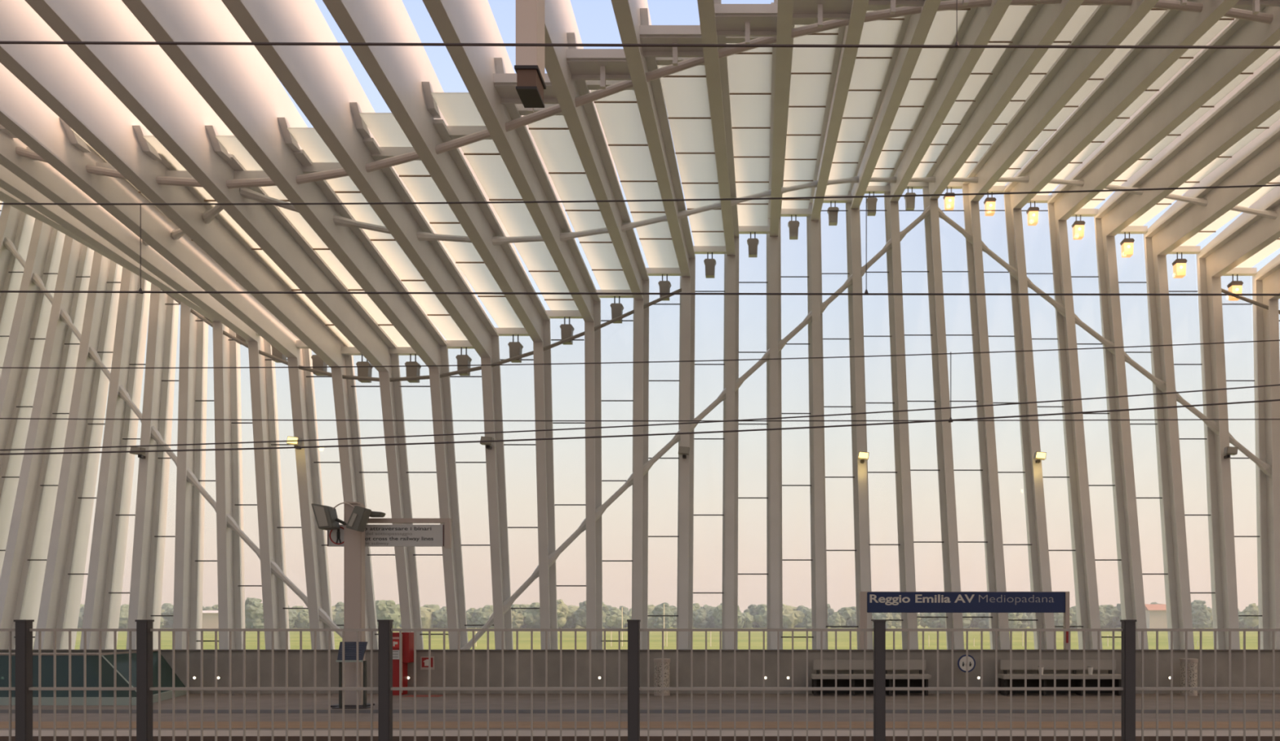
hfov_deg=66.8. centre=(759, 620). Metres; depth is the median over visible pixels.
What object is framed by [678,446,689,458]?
floodlight
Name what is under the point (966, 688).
fence
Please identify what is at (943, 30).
roof panel
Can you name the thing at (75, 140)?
roof panel
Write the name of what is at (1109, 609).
tree
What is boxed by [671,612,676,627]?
tree
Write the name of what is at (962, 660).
round sign
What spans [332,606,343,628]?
tree
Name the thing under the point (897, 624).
tree
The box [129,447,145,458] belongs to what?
floodlight
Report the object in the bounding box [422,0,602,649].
rib
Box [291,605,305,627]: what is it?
tree
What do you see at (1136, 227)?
roof panel
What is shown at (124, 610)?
tree
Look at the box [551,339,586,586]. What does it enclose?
crossbar
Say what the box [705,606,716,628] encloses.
tree
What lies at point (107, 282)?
crossbar
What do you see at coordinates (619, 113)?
roof panel
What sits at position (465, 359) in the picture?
lamp
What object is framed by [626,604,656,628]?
tree
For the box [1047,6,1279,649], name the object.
rib
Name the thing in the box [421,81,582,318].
roof panel
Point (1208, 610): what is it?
tree
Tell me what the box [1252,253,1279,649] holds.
rib
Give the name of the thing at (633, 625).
fence post
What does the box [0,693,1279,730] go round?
floor
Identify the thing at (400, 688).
fence
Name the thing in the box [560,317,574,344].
lamp
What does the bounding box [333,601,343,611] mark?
tree
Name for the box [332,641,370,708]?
stand
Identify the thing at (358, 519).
floodlight
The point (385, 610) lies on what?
tree
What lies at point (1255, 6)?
roof panel
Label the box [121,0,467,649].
rib
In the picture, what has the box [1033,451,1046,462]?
floodlight
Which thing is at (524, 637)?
field
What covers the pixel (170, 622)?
tree
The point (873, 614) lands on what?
tree
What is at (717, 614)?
tree
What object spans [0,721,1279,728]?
line
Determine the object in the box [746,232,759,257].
lamp
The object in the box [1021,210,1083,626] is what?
roof panel
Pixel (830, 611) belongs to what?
tree
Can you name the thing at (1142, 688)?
fence
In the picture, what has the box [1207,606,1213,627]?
tree
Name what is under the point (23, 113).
rib
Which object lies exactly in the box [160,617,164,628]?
tree
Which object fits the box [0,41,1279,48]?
overhead wire
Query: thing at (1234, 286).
lamp
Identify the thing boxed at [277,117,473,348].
roof panel
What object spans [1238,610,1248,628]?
tree
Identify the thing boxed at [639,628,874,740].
fence
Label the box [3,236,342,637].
diagonal brace
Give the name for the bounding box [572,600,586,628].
tree
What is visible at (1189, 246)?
roof panel
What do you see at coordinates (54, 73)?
rib
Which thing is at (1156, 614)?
house
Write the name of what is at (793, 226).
lamp
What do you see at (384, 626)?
fence post
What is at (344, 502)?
cable
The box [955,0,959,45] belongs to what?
wire
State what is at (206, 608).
tree
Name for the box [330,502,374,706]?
pillar
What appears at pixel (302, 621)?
tree
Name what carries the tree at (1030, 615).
on the field
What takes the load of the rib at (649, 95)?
on the floor at (223, 700)
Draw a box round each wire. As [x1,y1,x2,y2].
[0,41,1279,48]
[0,184,1279,204]
[0,290,1279,295]
[0,339,1279,368]
[0,384,1279,450]
[0,399,1279,455]
[0,417,1279,421]
[137,204,143,293]
[864,197,868,293]
[948,351,952,422]
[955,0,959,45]
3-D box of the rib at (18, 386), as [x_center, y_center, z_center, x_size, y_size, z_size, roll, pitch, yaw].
[-18.697,-4.748,14.891,0.370,14.145,22.589,0,0,0]
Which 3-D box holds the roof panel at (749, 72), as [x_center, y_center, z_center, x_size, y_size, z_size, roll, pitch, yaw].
[-0.182,-9.239,19.166,0.988,1.641,10.720,0,0,0]
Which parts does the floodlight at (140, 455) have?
arm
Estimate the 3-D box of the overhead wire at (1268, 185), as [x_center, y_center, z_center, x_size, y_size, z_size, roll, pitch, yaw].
[-1.075,-3.889,8.700,14.728,0.245,0.014,0,0,0]
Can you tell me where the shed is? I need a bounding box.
[202,610,218,628]
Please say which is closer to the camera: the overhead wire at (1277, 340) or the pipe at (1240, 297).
the overhead wire at (1277, 340)
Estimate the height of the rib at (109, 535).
12.203 m
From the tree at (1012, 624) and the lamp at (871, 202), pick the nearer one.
the lamp at (871, 202)
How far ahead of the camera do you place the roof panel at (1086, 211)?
19.75 m
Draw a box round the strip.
[0,709,1279,713]
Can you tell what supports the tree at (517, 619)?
on the field
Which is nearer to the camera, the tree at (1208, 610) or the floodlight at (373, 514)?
the floodlight at (373, 514)
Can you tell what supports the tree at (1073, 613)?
on the field
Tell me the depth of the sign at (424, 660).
20.78 m
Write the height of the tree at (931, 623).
13.062 m
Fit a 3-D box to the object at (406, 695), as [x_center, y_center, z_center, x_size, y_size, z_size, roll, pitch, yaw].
[-7.047,1.573,20.125,0.754,0.004,0.450,0,0,0]
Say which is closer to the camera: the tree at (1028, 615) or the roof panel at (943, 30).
the roof panel at (943, 30)
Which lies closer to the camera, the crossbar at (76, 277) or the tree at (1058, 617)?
the crossbar at (76, 277)
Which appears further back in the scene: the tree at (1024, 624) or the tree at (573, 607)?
the tree at (573, 607)
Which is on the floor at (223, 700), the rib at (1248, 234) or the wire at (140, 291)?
the rib at (1248, 234)
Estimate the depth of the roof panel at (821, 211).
23.94 m
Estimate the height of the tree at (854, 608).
13.414 m
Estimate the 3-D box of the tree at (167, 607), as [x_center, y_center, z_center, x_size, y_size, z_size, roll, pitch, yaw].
[-323.929,-2.066,527.718,16.047,15.477,14.024,0,0,17]
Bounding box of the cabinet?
[392,632,413,695]
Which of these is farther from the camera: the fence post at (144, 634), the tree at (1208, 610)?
the tree at (1208, 610)
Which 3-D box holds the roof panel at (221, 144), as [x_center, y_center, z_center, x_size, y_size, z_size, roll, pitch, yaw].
[-7.588,-6.527,17.539,0.988,1.390,7.122,0,0,0]
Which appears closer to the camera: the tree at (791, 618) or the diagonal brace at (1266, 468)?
the diagonal brace at (1266, 468)
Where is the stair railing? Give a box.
[0,648,186,705]
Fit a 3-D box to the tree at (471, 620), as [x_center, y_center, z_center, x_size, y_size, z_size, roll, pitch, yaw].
[-162.860,-0.995,542.532,15.264,12.696,13.399,0,0,21]
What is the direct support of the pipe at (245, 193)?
attached to the rib at (1043, 23)
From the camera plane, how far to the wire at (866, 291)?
8.70 m
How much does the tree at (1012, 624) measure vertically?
15.032 m
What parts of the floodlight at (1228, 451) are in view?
arm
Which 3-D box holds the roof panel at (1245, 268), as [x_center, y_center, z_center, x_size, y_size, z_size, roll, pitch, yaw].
[11.456,-8.164,18.550,0.988,0.740,9.416,0,0,0]
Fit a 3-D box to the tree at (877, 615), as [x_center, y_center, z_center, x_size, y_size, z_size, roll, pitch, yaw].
[66.792,-1.807,538.344,15.363,14.817,13.427,0,0,-44]
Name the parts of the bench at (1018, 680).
leg, leg, panel, backrest, seat, leg, leg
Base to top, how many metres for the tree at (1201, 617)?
14.852 m
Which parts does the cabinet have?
edge trim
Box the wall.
[0,651,1279,693]
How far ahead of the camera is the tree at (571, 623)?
511.58 m
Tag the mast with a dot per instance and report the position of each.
(529, 68)
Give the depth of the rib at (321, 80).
14.79 m
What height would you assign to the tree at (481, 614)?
14.147 m
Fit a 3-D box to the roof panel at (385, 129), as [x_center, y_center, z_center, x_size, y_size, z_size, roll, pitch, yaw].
[-5.472,-6.974,17.776,0.988,1.136,7.652,0,0,0]
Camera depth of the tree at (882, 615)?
500.95 m
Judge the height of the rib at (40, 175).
11.873 m
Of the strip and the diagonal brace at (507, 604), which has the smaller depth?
the strip
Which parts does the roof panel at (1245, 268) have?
pane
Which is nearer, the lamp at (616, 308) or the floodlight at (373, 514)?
the floodlight at (373, 514)
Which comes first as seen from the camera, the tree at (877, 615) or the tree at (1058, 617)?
the tree at (1058, 617)
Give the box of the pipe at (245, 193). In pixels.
[240,176,935,244]
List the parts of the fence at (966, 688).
rail, rail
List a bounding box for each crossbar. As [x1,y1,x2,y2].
[0,271,23,337]
[0,273,57,551]
[13,276,89,637]
[67,282,120,574]
[108,290,151,593]
[150,303,180,616]
[227,339,262,586]
[264,359,308,608]
[351,386,395,635]
[399,386,448,635]
[500,359,539,608]
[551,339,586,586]
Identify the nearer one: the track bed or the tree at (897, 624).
the track bed
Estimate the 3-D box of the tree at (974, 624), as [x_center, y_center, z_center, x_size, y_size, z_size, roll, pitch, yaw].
[115.199,-2.421,520.651,10.848,13.233,10.983,0,0,-32]
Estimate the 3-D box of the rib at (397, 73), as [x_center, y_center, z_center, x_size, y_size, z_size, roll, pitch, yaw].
[-4.943,-3.937,13.575,0.370,11.873,19.150,0,0,0]
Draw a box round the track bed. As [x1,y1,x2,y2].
[0,736,1279,740]
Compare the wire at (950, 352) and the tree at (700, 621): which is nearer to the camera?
the wire at (950, 352)
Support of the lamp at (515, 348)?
hanging from the roof panel at (385, 129)
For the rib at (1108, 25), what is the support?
on the floor at (223, 700)
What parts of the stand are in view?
leg, plate, leg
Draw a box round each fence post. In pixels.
[13,619,34,740]
[134,619,154,740]
[377,619,393,740]
[626,619,640,740]
[872,619,886,740]
[1120,619,1136,740]
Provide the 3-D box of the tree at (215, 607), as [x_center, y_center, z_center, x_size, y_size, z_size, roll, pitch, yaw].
[-302.916,-2.071,536.390,16.611,14.320,13.648,0,0,-42]
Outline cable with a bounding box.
[332,502,354,509]
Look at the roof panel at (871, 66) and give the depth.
18.29 m
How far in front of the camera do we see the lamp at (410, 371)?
20.90 m
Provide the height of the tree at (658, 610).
12.820 m
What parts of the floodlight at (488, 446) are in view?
arm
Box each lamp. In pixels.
[235,333,248,344]
[271,345,286,363]
[311,355,327,376]
[355,354,373,382]
[404,354,421,382]
[455,347,471,376]
[507,334,523,363]
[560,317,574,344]
[609,296,623,323]
[657,274,671,301]
[703,252,715,278]
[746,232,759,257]
[787,214,799,239]
[826,201,839,226]
[865,191,877,216]
[903,186,915,210]
[942,186,955,210]
[983,191,996,216]
[1026,201,1039,226]
[1071,214,1084,239]
[1120,232,1134,257]
[1172,252,1186,278]
[1226,274,1243,301]
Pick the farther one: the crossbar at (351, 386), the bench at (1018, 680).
the crossbar at (351, 386)
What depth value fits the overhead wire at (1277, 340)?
12.19 m
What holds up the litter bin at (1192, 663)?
on the floor at (223, 700)
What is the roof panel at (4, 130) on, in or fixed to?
attached to the rib at (40, 175)
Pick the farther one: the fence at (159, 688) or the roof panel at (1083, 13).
the roof panel at (1083, 13)
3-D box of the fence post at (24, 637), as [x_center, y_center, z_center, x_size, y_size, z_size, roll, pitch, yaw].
[-7.434,1.194,9.710,0.200,2.412,0.131,0,0,0]
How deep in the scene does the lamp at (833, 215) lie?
25.33 m
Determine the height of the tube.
2.878 m
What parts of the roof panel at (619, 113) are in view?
arched plate, stub post, pane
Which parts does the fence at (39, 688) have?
rail, rail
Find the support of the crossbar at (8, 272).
attached to the rib at (15, 224)
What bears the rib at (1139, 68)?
on the floor at (223, 700)
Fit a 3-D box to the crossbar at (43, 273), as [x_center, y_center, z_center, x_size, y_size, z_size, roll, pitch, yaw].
[-18.168,-4.630,23.829,0.758,13.278,3.334,0,0,0]
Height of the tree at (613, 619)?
12.654 m
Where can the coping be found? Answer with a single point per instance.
(0, 650)
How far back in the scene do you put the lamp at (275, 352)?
21.40 m
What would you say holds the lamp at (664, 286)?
hanging from the roof panel at (619, 113)
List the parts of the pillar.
plate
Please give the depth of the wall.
20.80 m
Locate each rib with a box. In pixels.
[0,0,377,649]
[0,62,334,649]
[0,129,290,649]
[0,164,244,649]
[0,186,208,649]
[0,198,178,649]
[0,202,35,377]
[0,218,65,577]
[0,235,93,649]
[24,0,423,649]
[33,250,122,649]
[80,266,151,649]
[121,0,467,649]
[221,0,513,649]
[322,0,558,649]
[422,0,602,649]
[544,0,648,649]
[610,0,695,649]
[697,0,738,649]
[766,0,794,649]
[806,0,869,649]
[845,0,941,649]
[884,0,1012,649]
[922,0,1084,649]
[962,0,1159,649]
[1003,0,1239,649]
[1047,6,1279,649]
[1093,50,1279,649]
[1143,119,1279,649]
[1195,186,1279,649]
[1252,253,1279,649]
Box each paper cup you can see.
[1038,666,1044,675]
[1087,666,1093,675]
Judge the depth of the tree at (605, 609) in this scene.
514.71 m
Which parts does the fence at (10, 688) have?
rail, rail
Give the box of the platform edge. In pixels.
[0,730,1279,736]
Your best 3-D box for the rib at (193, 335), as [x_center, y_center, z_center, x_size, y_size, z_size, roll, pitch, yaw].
[-13.407,-3.865,13.660,0.370,11.800,19.319,0,0,0]
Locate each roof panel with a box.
[0,124,260,336]
[58,117,309,348]
[132,125,363,355]
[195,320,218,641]
[204,125,417,355]
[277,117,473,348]
[306,376,343,626]
[349,102,529,336]
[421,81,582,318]
[449,376,493,626]
[493,57,633,297]
[566,32,681,275]
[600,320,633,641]
[639,8,726,253]
[647,303,679,616]
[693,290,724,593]
[714,0,777,234]
[737,282,768,574]
[781,0,853,217]
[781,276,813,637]
[821,210,858,626]
[822,0,924,203]
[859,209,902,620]
[865,0,970,193]
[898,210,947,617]
[905,0,1040,189]
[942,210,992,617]
[945,0,1113,189]
[979,209,1037,620]
[986,0,1195,193]
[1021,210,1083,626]
[1027,0,1279,203]
[1071,40,1279,217]
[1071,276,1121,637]
[1117,109,1279,234]
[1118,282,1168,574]
[1168,174,1279,253]
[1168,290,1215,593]
[1222,237,1279,275]
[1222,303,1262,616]
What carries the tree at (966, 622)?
on the field
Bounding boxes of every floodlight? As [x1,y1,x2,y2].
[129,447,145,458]
[286,435,302,449]
[311,503,346,530]
[346,506,371,532]
[369,511,385,517]
[480,435,493,449]
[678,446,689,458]
[857,451,869,462]
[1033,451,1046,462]
[1222,446,1238,458]
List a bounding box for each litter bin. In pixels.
[653,658,670,696]
[1179,658,1198,696]
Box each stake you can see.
[622,607,622,646]
[663,604,664,646]
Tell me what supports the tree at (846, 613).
on the field
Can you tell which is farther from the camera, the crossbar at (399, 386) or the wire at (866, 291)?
the crossbar at (399, 386)
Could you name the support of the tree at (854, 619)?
on the field
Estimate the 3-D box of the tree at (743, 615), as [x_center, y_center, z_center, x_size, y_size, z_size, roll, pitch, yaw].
[-13.196,-0.923,520.513,11.383,12.562,13.025,0,0,-10]
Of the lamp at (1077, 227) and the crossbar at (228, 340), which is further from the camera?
the lamp at (1077, 227)
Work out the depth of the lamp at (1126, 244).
24.33 m
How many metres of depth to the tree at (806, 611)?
546.17 m
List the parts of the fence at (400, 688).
rail, rail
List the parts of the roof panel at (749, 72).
arched plate, stub post, pane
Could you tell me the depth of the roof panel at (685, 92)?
17.18 m
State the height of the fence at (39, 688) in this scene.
2.172 m
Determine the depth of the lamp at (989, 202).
25.66 m
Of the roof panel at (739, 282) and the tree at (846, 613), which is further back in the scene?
the tree at (846, 613)
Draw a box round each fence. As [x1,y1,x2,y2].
[0,628,15,740]
[28,628,136,740]
[149,628,377,740]
[390,628,627,740]
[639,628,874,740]
[885,628,1123,740]
[1135,628,1279,740]
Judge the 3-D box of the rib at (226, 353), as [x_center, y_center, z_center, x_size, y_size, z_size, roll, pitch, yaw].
[-12.349,-3.908,13.518,0.370,11.817,19.035,0,0,0]
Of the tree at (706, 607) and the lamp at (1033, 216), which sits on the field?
the tree at (706, 607)
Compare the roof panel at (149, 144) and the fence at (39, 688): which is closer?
the fence at (39, 688)
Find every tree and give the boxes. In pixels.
[77,604,84,628]
[118,604,128,628]
[160,603,173,628]
[160,608,173,628]
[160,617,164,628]
[168,605,173,626]
[202,606,213,610]
[211,604,217,610]
[244,597,264,628]
[288,605,297,628]
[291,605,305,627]
[294,609,310,628]
[308,605,336,617]
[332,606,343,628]
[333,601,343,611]
[375,600,401,628]
[420,606,437,628]
[423,604,439,611]
[431,606,448,628]
[466,608,477,627]
[474,604,493,627]
[486,610,524,628]
[511,604,528,628]
[522,602,540,628]
[556,599,570,628]
[561,607,576,628]
[568,604,583,627]
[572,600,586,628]
[602,602,608,627]
[602,607,630,628]
[618,605,628,627]
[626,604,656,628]
[651,602,674,628]
[670,605,676,626]
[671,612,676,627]
[693,603,702,627]
[693,608,710,628]
[696,604,712,628]
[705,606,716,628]
[711,602,742,628]
[737,608,746,628]
[742,612,755,628]
[743,604,759,628]
[754,604,766,628]
[761,604,804,628]
[790,605,797,627]
[795,605,811,627]
[803,612,811,628]
[826,604,834,626]
[827,612,845,628]
[836,607,855,628]
[848,606,856,627]
[852,611,856,624]
[871,613,877,628]
[873,613,888,628]
[878,613,893,628]
[891,613,901,628]
[916,613,920,626]
[919,613,926,627]
[922,613,944,628]
[937,613,972,628]
[966,613,978,628]
[975,613,989,628]
[1008,613,1022,628]
[1018,613,1027,628]
[1025,613,1031,627]
[1029,613,1032,627]
[1053,613,1071,628]
[1069,605,1077,628]
[1098,605,1111,628]
[1100,604,1119,628]
[1115,603,1121,627]
[1191,600,1212,628]
[1204,604,1212,620]
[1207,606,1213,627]
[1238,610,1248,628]
[1243,603,1258,628]
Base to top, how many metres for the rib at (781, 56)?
12.920 m
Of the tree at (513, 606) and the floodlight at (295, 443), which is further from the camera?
the tree at (513, 606)
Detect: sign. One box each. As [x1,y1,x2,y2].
[327,518,451,548]
[420,656,434,669]
[859,591,1069,649]
[957,654,975,672]
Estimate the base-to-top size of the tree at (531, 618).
15.260 m
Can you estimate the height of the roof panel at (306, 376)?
7.997 m
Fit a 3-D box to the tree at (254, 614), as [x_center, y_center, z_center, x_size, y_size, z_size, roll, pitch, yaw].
[-210.472,-2.822,399.914,11.745,14.071,10.881,0,0,38]
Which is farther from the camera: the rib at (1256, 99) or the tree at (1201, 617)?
the tree at (1201, 617)
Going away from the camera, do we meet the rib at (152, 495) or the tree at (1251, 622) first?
the rib at (152, 495)
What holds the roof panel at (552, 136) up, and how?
attached to the rib at (455, 21)
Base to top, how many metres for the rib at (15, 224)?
14.481 m
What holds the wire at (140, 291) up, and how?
hanging from the overhead wire at (1268, 185)
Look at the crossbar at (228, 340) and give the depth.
22.23 m
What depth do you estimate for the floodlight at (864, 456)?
22.90 m
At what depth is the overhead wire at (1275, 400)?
7.39 m
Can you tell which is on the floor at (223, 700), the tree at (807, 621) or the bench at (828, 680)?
the bench at (828, 680)
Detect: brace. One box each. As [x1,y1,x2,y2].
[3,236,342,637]
[142,204,223,244]
[459,205,930,649]
[938,208,1271,478]
[951,176,1277,219]
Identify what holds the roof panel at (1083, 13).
attached to the rib at (1108, 25)
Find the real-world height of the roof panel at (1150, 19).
2.705 m
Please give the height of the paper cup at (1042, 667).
0.180 m
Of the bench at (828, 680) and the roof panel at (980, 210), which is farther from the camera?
the roof panel at (980, 210)
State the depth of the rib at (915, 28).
22.85 m
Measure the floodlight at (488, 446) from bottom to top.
0.230 m
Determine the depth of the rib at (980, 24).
22.77 m
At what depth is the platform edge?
13.41 m
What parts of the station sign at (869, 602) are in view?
post, post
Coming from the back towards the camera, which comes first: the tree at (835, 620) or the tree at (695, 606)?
the tree at (695, 606)
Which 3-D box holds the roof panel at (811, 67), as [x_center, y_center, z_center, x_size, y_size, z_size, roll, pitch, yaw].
[0.876,-9.700,19.437,0.988,2.072,11.290,0,0,0]
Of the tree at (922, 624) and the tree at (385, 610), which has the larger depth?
the tree at (922, 624)
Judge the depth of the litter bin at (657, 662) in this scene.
20.16 m
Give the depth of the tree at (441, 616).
509.46 m
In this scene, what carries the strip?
on the floor at (223, 700)
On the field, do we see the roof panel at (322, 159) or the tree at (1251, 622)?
the tree at (1251, 622)
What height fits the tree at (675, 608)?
13.202 m
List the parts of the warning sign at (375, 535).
frame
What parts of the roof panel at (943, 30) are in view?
stub post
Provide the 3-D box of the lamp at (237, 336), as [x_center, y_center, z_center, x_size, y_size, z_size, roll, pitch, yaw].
[-11.820,-6.645,21.912,0.300,0.641,0.310,0,0,0]
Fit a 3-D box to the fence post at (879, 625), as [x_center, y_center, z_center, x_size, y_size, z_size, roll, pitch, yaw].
[1.206,1.194,9.710,0.200,2.412,0.131,0,0,0]
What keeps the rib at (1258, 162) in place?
on the floor at (223, 700)
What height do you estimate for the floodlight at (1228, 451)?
0.230 m
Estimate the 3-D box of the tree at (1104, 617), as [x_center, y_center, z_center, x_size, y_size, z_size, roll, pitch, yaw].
[179.190,-2.202,508.485,10.608,12.781,10.478,0,0,-33]
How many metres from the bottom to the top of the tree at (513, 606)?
14.370 m
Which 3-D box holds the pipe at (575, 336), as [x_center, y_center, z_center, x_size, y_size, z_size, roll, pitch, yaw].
[-8.699,-7.008,22.157,13.820,3.634,2.590,0,0,2]
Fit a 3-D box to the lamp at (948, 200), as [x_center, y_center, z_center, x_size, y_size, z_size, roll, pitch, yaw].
[5.108,-11.414,25.917,0.300,0.620,0.212,0,0,0]
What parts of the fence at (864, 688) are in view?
rail, rail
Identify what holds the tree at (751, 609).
on the field
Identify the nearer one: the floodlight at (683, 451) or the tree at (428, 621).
the floodlight at (683, 451)
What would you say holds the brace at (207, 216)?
attached to the rib at (15, 224)
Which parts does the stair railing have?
pane, handrail, pane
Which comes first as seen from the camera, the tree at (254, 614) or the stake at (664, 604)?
the stake at (664, 604)
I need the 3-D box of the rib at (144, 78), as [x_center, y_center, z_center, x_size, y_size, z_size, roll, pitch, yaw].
[-8.117,-3.991,13.672,0.370,11.983,19.343,0,0,0]
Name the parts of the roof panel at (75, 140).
pane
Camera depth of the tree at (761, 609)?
529.31 m
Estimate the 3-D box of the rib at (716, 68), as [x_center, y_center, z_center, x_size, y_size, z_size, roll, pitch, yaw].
[-0.711,-3.933,14.228,0.370,12.203,20.825,0,0,0]
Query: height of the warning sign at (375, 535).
0.551 m
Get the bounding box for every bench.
[810,659,931,695]
[997,659,1121,695]
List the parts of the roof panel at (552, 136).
arched plate, stub post, pane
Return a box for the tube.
[15,0,1273,188]
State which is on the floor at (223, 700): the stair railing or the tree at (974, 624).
the stair railing
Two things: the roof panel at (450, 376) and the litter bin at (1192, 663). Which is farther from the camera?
the roof panel at (450, 376)
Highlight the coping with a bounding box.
[0,649,1279,651]
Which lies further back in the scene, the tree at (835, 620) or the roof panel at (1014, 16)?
the tree at (835, 620)
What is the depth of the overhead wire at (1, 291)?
8.69 m
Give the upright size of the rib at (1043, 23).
14.596 m
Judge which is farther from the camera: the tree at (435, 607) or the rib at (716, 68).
the tree at (435, 607)
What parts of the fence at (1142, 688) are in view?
rail, rail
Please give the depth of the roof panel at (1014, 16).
18.91 m
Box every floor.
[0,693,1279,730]
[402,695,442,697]
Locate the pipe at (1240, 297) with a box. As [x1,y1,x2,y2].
[1221,288,1279,314]
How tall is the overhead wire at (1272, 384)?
0.667 m
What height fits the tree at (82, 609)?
14.711 m
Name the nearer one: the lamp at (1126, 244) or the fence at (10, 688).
the fence at (10, 688)
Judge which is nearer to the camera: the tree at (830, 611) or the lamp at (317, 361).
the lamp at (317, 361)
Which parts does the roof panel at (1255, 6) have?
pane, stub post, arched plate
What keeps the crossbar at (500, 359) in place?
attached to the rib at (321, 80)
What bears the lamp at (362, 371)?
hanging from the roof panel at (149, 144)
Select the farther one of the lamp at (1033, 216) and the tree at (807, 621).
the tree at (807, 621)
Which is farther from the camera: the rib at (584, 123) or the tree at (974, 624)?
the tree at (974, 624)
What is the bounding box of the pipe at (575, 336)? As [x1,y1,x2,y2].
[160,288,681,382]
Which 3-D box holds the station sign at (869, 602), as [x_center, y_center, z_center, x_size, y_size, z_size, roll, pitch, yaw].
[4.463,-0.006,20.990,4.565,1.272,0.180,0,0,0]
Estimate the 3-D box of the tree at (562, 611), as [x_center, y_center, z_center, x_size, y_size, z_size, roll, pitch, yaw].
[-97.946,-3.383,470.507,9.855,14.810,12.781,0,0,13]
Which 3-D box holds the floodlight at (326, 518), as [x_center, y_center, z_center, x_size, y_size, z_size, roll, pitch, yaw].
[-7.867,-1.904,17.590,0.578,0.462,0.340,0,0,0]
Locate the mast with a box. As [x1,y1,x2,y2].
[514,0,546,107]
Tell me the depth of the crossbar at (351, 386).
21.63 m
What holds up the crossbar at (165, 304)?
attached to the rib at (152, 495)
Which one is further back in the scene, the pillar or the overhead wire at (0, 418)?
the pillar
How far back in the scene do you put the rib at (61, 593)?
23.36 m
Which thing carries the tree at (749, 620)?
on the field
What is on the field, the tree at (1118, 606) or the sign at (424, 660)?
the tree at (1118, 606)
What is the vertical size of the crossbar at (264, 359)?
8.402 m
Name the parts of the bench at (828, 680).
leg, leg, panel, backrest, seat, leg, leg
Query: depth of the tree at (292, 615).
509.21 m
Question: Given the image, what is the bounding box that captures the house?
[1144,604,1167,628]
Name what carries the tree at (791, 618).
on the field
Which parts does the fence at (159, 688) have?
rail, rail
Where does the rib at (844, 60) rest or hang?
on the floor at (223, 700)
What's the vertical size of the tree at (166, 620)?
14.436 m
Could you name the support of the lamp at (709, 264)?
hanging from the roof panel at (685, 92)
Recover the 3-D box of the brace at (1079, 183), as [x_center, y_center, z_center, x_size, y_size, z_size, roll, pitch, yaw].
[10.001,-9.097,21.047,13.445,4.910,0.598,0,0,38]
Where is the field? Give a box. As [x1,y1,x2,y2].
[32,625,1257,649]
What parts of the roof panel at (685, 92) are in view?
arched plate, stub post, pane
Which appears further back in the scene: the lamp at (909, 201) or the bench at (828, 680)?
the lamp at (909, 201)
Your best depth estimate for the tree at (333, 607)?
524.03 m
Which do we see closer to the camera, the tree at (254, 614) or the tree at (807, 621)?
the tree at (254, 614)
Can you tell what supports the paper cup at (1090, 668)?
on the bench at (1018, 680)
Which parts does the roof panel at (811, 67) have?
pane, stub post, arched plate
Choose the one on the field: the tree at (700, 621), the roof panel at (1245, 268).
the tree at (700, 621)
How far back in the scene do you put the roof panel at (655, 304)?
22.83 m
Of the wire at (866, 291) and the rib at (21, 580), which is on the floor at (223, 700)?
the rib at (21, 580)
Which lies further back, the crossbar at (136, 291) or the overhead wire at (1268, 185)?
the crossbar at (136, 291)
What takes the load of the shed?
on the field
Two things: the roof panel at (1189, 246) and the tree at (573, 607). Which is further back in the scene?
the tree at (573, 607)
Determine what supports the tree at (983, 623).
on the field
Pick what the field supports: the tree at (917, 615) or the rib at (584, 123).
the tree at (917, 615)

